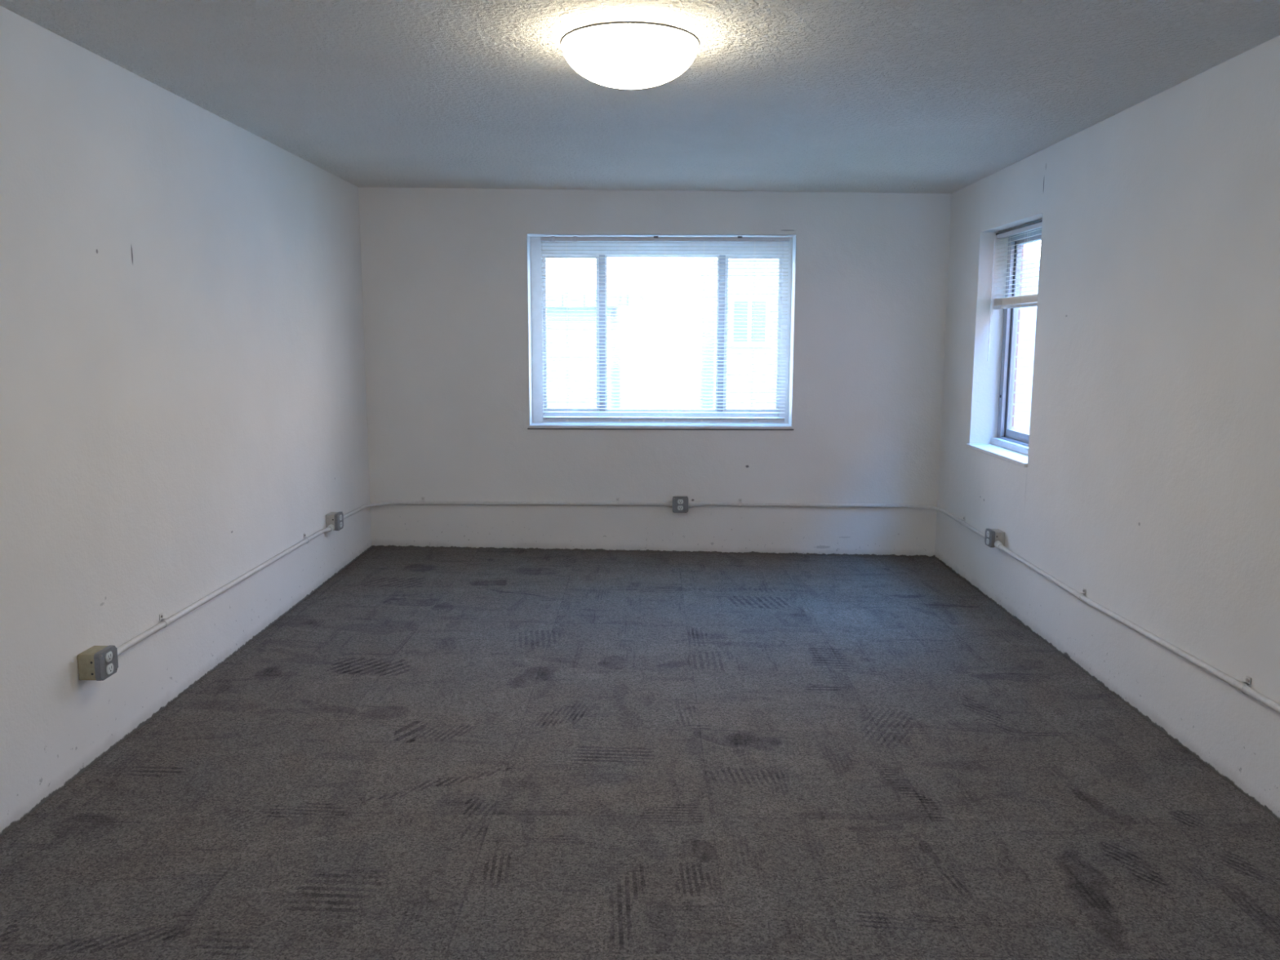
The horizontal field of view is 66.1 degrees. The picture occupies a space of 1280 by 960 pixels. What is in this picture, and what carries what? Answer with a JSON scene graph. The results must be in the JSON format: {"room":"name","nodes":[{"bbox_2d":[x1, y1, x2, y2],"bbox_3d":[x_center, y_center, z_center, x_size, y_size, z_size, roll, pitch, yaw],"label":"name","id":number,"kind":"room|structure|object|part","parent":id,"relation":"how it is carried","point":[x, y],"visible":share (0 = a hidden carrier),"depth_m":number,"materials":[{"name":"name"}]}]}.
{"room":"empty room","nodes":[
{"label":"empty room","id":0,"kind":"room"},
{"bbox_2d":[0,5,372,836],"bbox_3d":[-2.025,-0.108,2.510,0.264,2.750,8.361,0,8,1],"label":"wall","id":1,"kind":"structure","parent":0,"point":[183,393],"depth_m":3.75,"materials":[{"name":"paint"}]},
{"bbox_2d":[77,644,118,680],"bbox_3d":[-1.848,0.623,3.357,0.082,0.096,0.110,0,8,1],"label":"electrical outlet","id":2,"kind":"object","parent":1,"relation":"attached to","point":[98,663],"visible":1,"depth_m":3.31,"materials":[{"name":"paint"}]},
{"bbox_3d":[-1.820,0.623,3.357,0.019,0.096,0.110,0,8,1],"label":"plate","id":3,"kind":"part","parent":2,"relation":"part of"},
{"bbox_2d":[105,651,112,662],"bbox_3d":[-1.810,0.602,3.354,0.005,0.032,0.040,0,8,1],"label":"receptacle","id":4,"kind":"object","parent":2,"relation":"attached to","point":[108,655],"depth_m":3.35,"materials":[{"name":"plastic"}]},
{"bbox_2d":[106,662,113,674],"bbox_3d":[-1.810,0.645,3.360,0.005,0.032,0.040,0,8,1],"label":"receptacle","id":5,"kind":"object","parent":2,"relation":"attached to","point":[109,666],"depth_m":3.35,"materials":[{"name":"plastic"}]},
{"bbox_2d":[116,524,334,656],"bbox_3d":[-1.850,0.446,4.625,0.052,0.064,2.457,0,8,1],"label":"conduit","id":6,"kind":"object","parent":1,"relation":"attached to","point":[166,622],"visible":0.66,"depth_m":4.26,"materials":[{"name":"metal"}]},
{"bbox_2d":[325,511,343,530],"bbox_3d":[-1.826,0.246,5.887,0.078,0.100,0.110,0,8,1],"label":"electrical outlet","id":7,"kind":"object","parent":1,"relation":"attached to","point":[335,518],"visible":0.98,"depth_m":5.84,"materials":[{"name":"grey paint"}]},
{"bbox_3d":[-1.800,0.246,5.887,0.019,0.100,0.110,0,8,1],"label":"plate","id":8,"kind":"part","parent":7,"relation":"part of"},
{"bbox_2d":[0,546,1279,959],"bbox_3d":[0.049,1.164,2.677,3.891,0.173,8.361,0,8,1],"label":"floor","id":9,"kind":"structure","parent":0,"point":[433,753],"depth_m":3.24,"materials":[{"name":"carpet"}]},
{"bbox_2d":[0,0,1279,193],"bbox_3d":[0.056,-1.363,2.307,3.891,0.174,8.361,0,8,1],"label":"ceiling","id":10,"kind":"structure","parent":0,"point":[902,96],"depth_m":3.66,"materials":[{"name":"white paint"}]},
{"bbox_2d":[560,19,699,88],"bbox_3d":[-0.032,-1.347,3.164,0.448,0.152,0.448,0,8,1],"label":"ceiling light","id":11,"kind":"object","parent":10,"relation":"attached to","point":[621,54],"visible":1,"depth_m":3.02,"materials":[{"name":"white glass"}]},
{"bbox_2d":[358,186,951,557],"bbox_3d":[0.093,-0.724,6.759,4.419,2.750,0.264,0,8,1],"label":"wall","id":12,"kind":"structure","parent":0,"point":[444,270],"depth_m":6.65,"materials":[{"name":"paint"}]},
{"bbox_2d":[343,497,672,519],"bbox_3d":[-0.819,0.206,6.346,2.078,0.063,0.839,0,8,1],"label":"conduit","id":13,"kind":"object","parent":12,"relation":"attached to","point":[617,503],"visible":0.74,"depth_m":6.74,"materials":[{"name":"metal"}]},
{"bbox_2d":[526,234,796,430],"bbox_3d":[0.142,-0.997,6.698,1.806,1.295,0.267,0,8,1],"label":"window","id":14,"kind":"structure","parent":12,"relation":"in","point":[536,302],"depth_m":6.74,"materials":[{"name":"paint"}]},
{"bbox_3d":[-0.474,-1.011,6.808,0.388,1.065,0.032,0,8,1],"label":"sash","id":15,"kind":"part","parent":14,"relation":"part of","materials":[{"name":"glass"}]},
{"bbox_3d":[0.140,-0.371,6.759,1.790,0.020,0.206,0,8,1],"label":"sill","id":16,"kind":"part","parent":14,"relation":"part of","materials":[{"name":"paint"}]},
{"bbox_3d":[0.150,-1.008,6.803,0.780,1.065,0.032,0,8,1],"label":"sash","id":17,"kind":"part","parent":14,"relation":"part of","materials":[{"name":"glass"}]},
{"bbox_2d":[540,235,790,422],"bbox_3d":[0.165,-1.013,6.660,1.664,1.244,0.035,0,8,1],"label":"blind","id":18,"kind":"object","parent":14,"relation":"attached to","point":[575,238],"visible":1,"depth_m":6.67,"materials":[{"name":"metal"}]},
{"bbox_3d":[-0.492,-1.009,6.670,0.007,1.207,0.028,0,8,1],"label":"ladder cord","id":19,"kind":"part","parent":18,"relation":"part of","materials":[{"name":"white fabric"}]},
{"bbox_3d":[-0.132,-1.008,6.667,0.007,1.207,0.028,0,8,1],"label":"ladder cord","id":20,"kind":"part","parent":18,"relation":"part of","materials":[{"name":"white fabric"}]},
{"bbox_3d":[0.163,-0.408,6.752,1.658,0.020,0.026,0,8,1],"label":"rail","id":21,"kind":"part","parent":18,"relation":"part of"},
{"bbox_3d":[0.168,-1.006,6.664,0.007,1.207,0.028,0,8,1],"label":"ladder cord","id":22,"kind":"part","parent":18,"relation":"part of","materials":[{"name":"white fabric"}]},
{"bbox_3d":[0.428,-1.005,6.662,0.008,1.207,0.028,0,8,1],"label":"ladder cord","id":23,"kind":"part","parent":18,"relation":"part of","materials":[{"name":"white fabric"}]},
{"bbox_3d":[0.767,-1.004,6.659,0.007,1.207,0.028,0,8,1],"label":"ladder cord","id":24,"kind":"part","parent":18,"relation":"part of","materials":[{"name":"white fabric"}]},
{"bbox_3d":[0.925,-1.162,6.615,0.006,0.880,0.004,0,8,1],"label":"lift cord","id":25,"kind":"part","parent":18,"relation":"part of","materials":[{"name":"white fabric"}]},
{"bbox_3d":[0.775,-1.006,6.797,0.390,1.065,0.032,0,8,1],"label":"sash","id":26,"kind":"part","parent":14,"relation":"part of","materials":[{"name":"glass"}]},
{"bbox_2d":[672,495,688,512],"bbox_3d":[0.275,0.164,6.718,0.108,0.110,0.072,0,8,1],"label":"electrical outlet","id":27,"kind":"object","parent":12,"relation":"attached to","point":[680,503],"visible":1,"depth_m":6.68,"materials":[{"name":"grey paint"}]},
{"bbox_2d":[677,505,683,510],"bbox_3d":[0.274,0.190,6.688,0.040,0.032,0.005,0,8,1],"label":"receptacle","id":28,"kind":"object","parent":27,"relation":"attached to","point":[679,507],"depth_m":6.68,"materials":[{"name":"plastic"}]},
{"bbox_2d":[677,499,683,504],"bbox_3d":[0.274,0.148,6.682,0.040,0.032,0.005,0,8,1],"label":"receptacle","id":29,"kind":"object","parent":27,"relation":"attached to","point":[679,501],"depth_m":6.68,"materials":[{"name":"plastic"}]},
{"bbox_2d":[688,498,985,538],"bbox_3d":[1.174,0.247,6.156,1.708,0.063,1.190,0,8,1],"label":"conduit","id":30,"kind":"object","parent":12,"relation":"attached to","point":[740,504],"visible":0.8,"depth_m":6.72,"materials":[{"name":"metal"}]},
{"bbox_2d":[934,35,1279,822],"bbox_3d":[2.130,-0.091,2.474,0.264,2.750,8.361,0,8,1],"label":"wall","id":31,"kind":"structure","parent":0,"point":[1149,486],"depth_m":3.90,"materials":[{"name":"paint"}]},
{"bbox_2d":[984,528,1004,547],"bbox_3d":[1.984,0.324,5.506,0.078,0.092,0.110,0,8,1],"label":"electrical outlet","id":32,"kind":"object","parent":31,"relation":"attached to","point":[992,535],"visible":0.98,"depth_m":5.46,"materials":[{"name":"grey paint"}]},
{"bbox_3d":[1.958,0.324,5.507,0.019,0.092,0.110,0,8,1],"label":"plate","id":33,"kind":"part","parent":32,"relation":"part of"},
{"bbox_2d":[966,227,1041,466],"bbox_3d":[2.134,-0.772,5.506,0.250,1.291,0.948,0,8,1],"label":"window","id":34,"kind":"structure","parent":31,"relation":"in","point":[1010,445],"depth_m":5.88,"materials":[{"name":"metal"}]},
{"bbox_3d":[2.099,-0.145,5.598,0.182,0.022,0.948,0,8,1],"label":"sill","id":35,"kind":"part","parent":34,"relation":"part of","materials":[{"name":"paint"}]},
{"bbox_2d":[987,219,1042,360],"bbox_3d":[2.120,-1.030,5.469,0.054,0.754,0.910,0,8,1],"label":"blind","id":36,"kind":"object","parent":34,"relation":"attached to","point":[1029,300],"visible":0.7,"depth_m":5.58,"materials":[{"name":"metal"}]},
{"bbox_3d":[2.136,-1.219,5.741,0.028,0.412,0.007,0,8,1],"label":"ladder cord","id":37,"kind":"part","parent":36,"relation":"part of","materials":[{"name":"white fabric"}]},
{"bbox_3d":[2.133,-0.971,5.477,0.026,0.020,0.904,0,8,1],"label":"rail","id":38,"kind":"part","parent":36,"relation":"part of","materials":[{"name":"white plastic"}]},
{"bbox_3d":[2.134,-1.175,5.444,0.028,0.412,0.008,0,8,1],"label":"ladder cord","id":39,"kind":"part","parent":36,"relation":"part of","materials":[{"name":"white fabric"}]},
{"bbox_3d":[2.236,-0.778,5.505,0.031,1.162,0.824,0,8,1],"label":"sash","id":40,"kind":"part","parent":34,"relation":"part of","materials":[{"name":"glass"}]},
{"bbox_2d":[994,540,1279,713],"bbox_3d":[1.964,0.942,2.524,0.057,0.383,5.983,0,8,1],"label":"conduit","id":41,"kind":"object","parent":31,"relation":"attached to","point":[1242,687],"visible":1,"depth_m":3.77,"materials":[{"name":"metal"}]},
{"label":"outside","id":42,"kind":"structure","parent":0,"visible":0},
{"bbox_2d":[621,388,697,408],"bbox_3d":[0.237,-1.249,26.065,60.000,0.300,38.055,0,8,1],"label":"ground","id":43,"kind":"structure","parent":42,"point":[622,389],"depth_m":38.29,"materials":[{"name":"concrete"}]},
{"bbox_2d":[546,258,1039,433],"bbox_3d":[0.255,-1.784,16.601,12.800,3.500,5.750,0,8,1],"label":"building","id":44,"kind":"structure","parent":43,"relation":"on","point":[1028,316],"depth_m":14.30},
{"bbox_3d":[1.462,-2.304,14.303,0.210,0.580,0.015,0,8,1],"label":"pane","id":45,"kind":"part","parent":44,"relation":"part of","materials":[{"name":"glass"}]},
{"bbox_3d":[1.722,-2.303,14.300,0.210,0.580,0.015,0,8,1],"label":"pane","id":46,"kind":"part","parent":44,"relation":"part of","materials":[{"name":"glass"}]}
]}

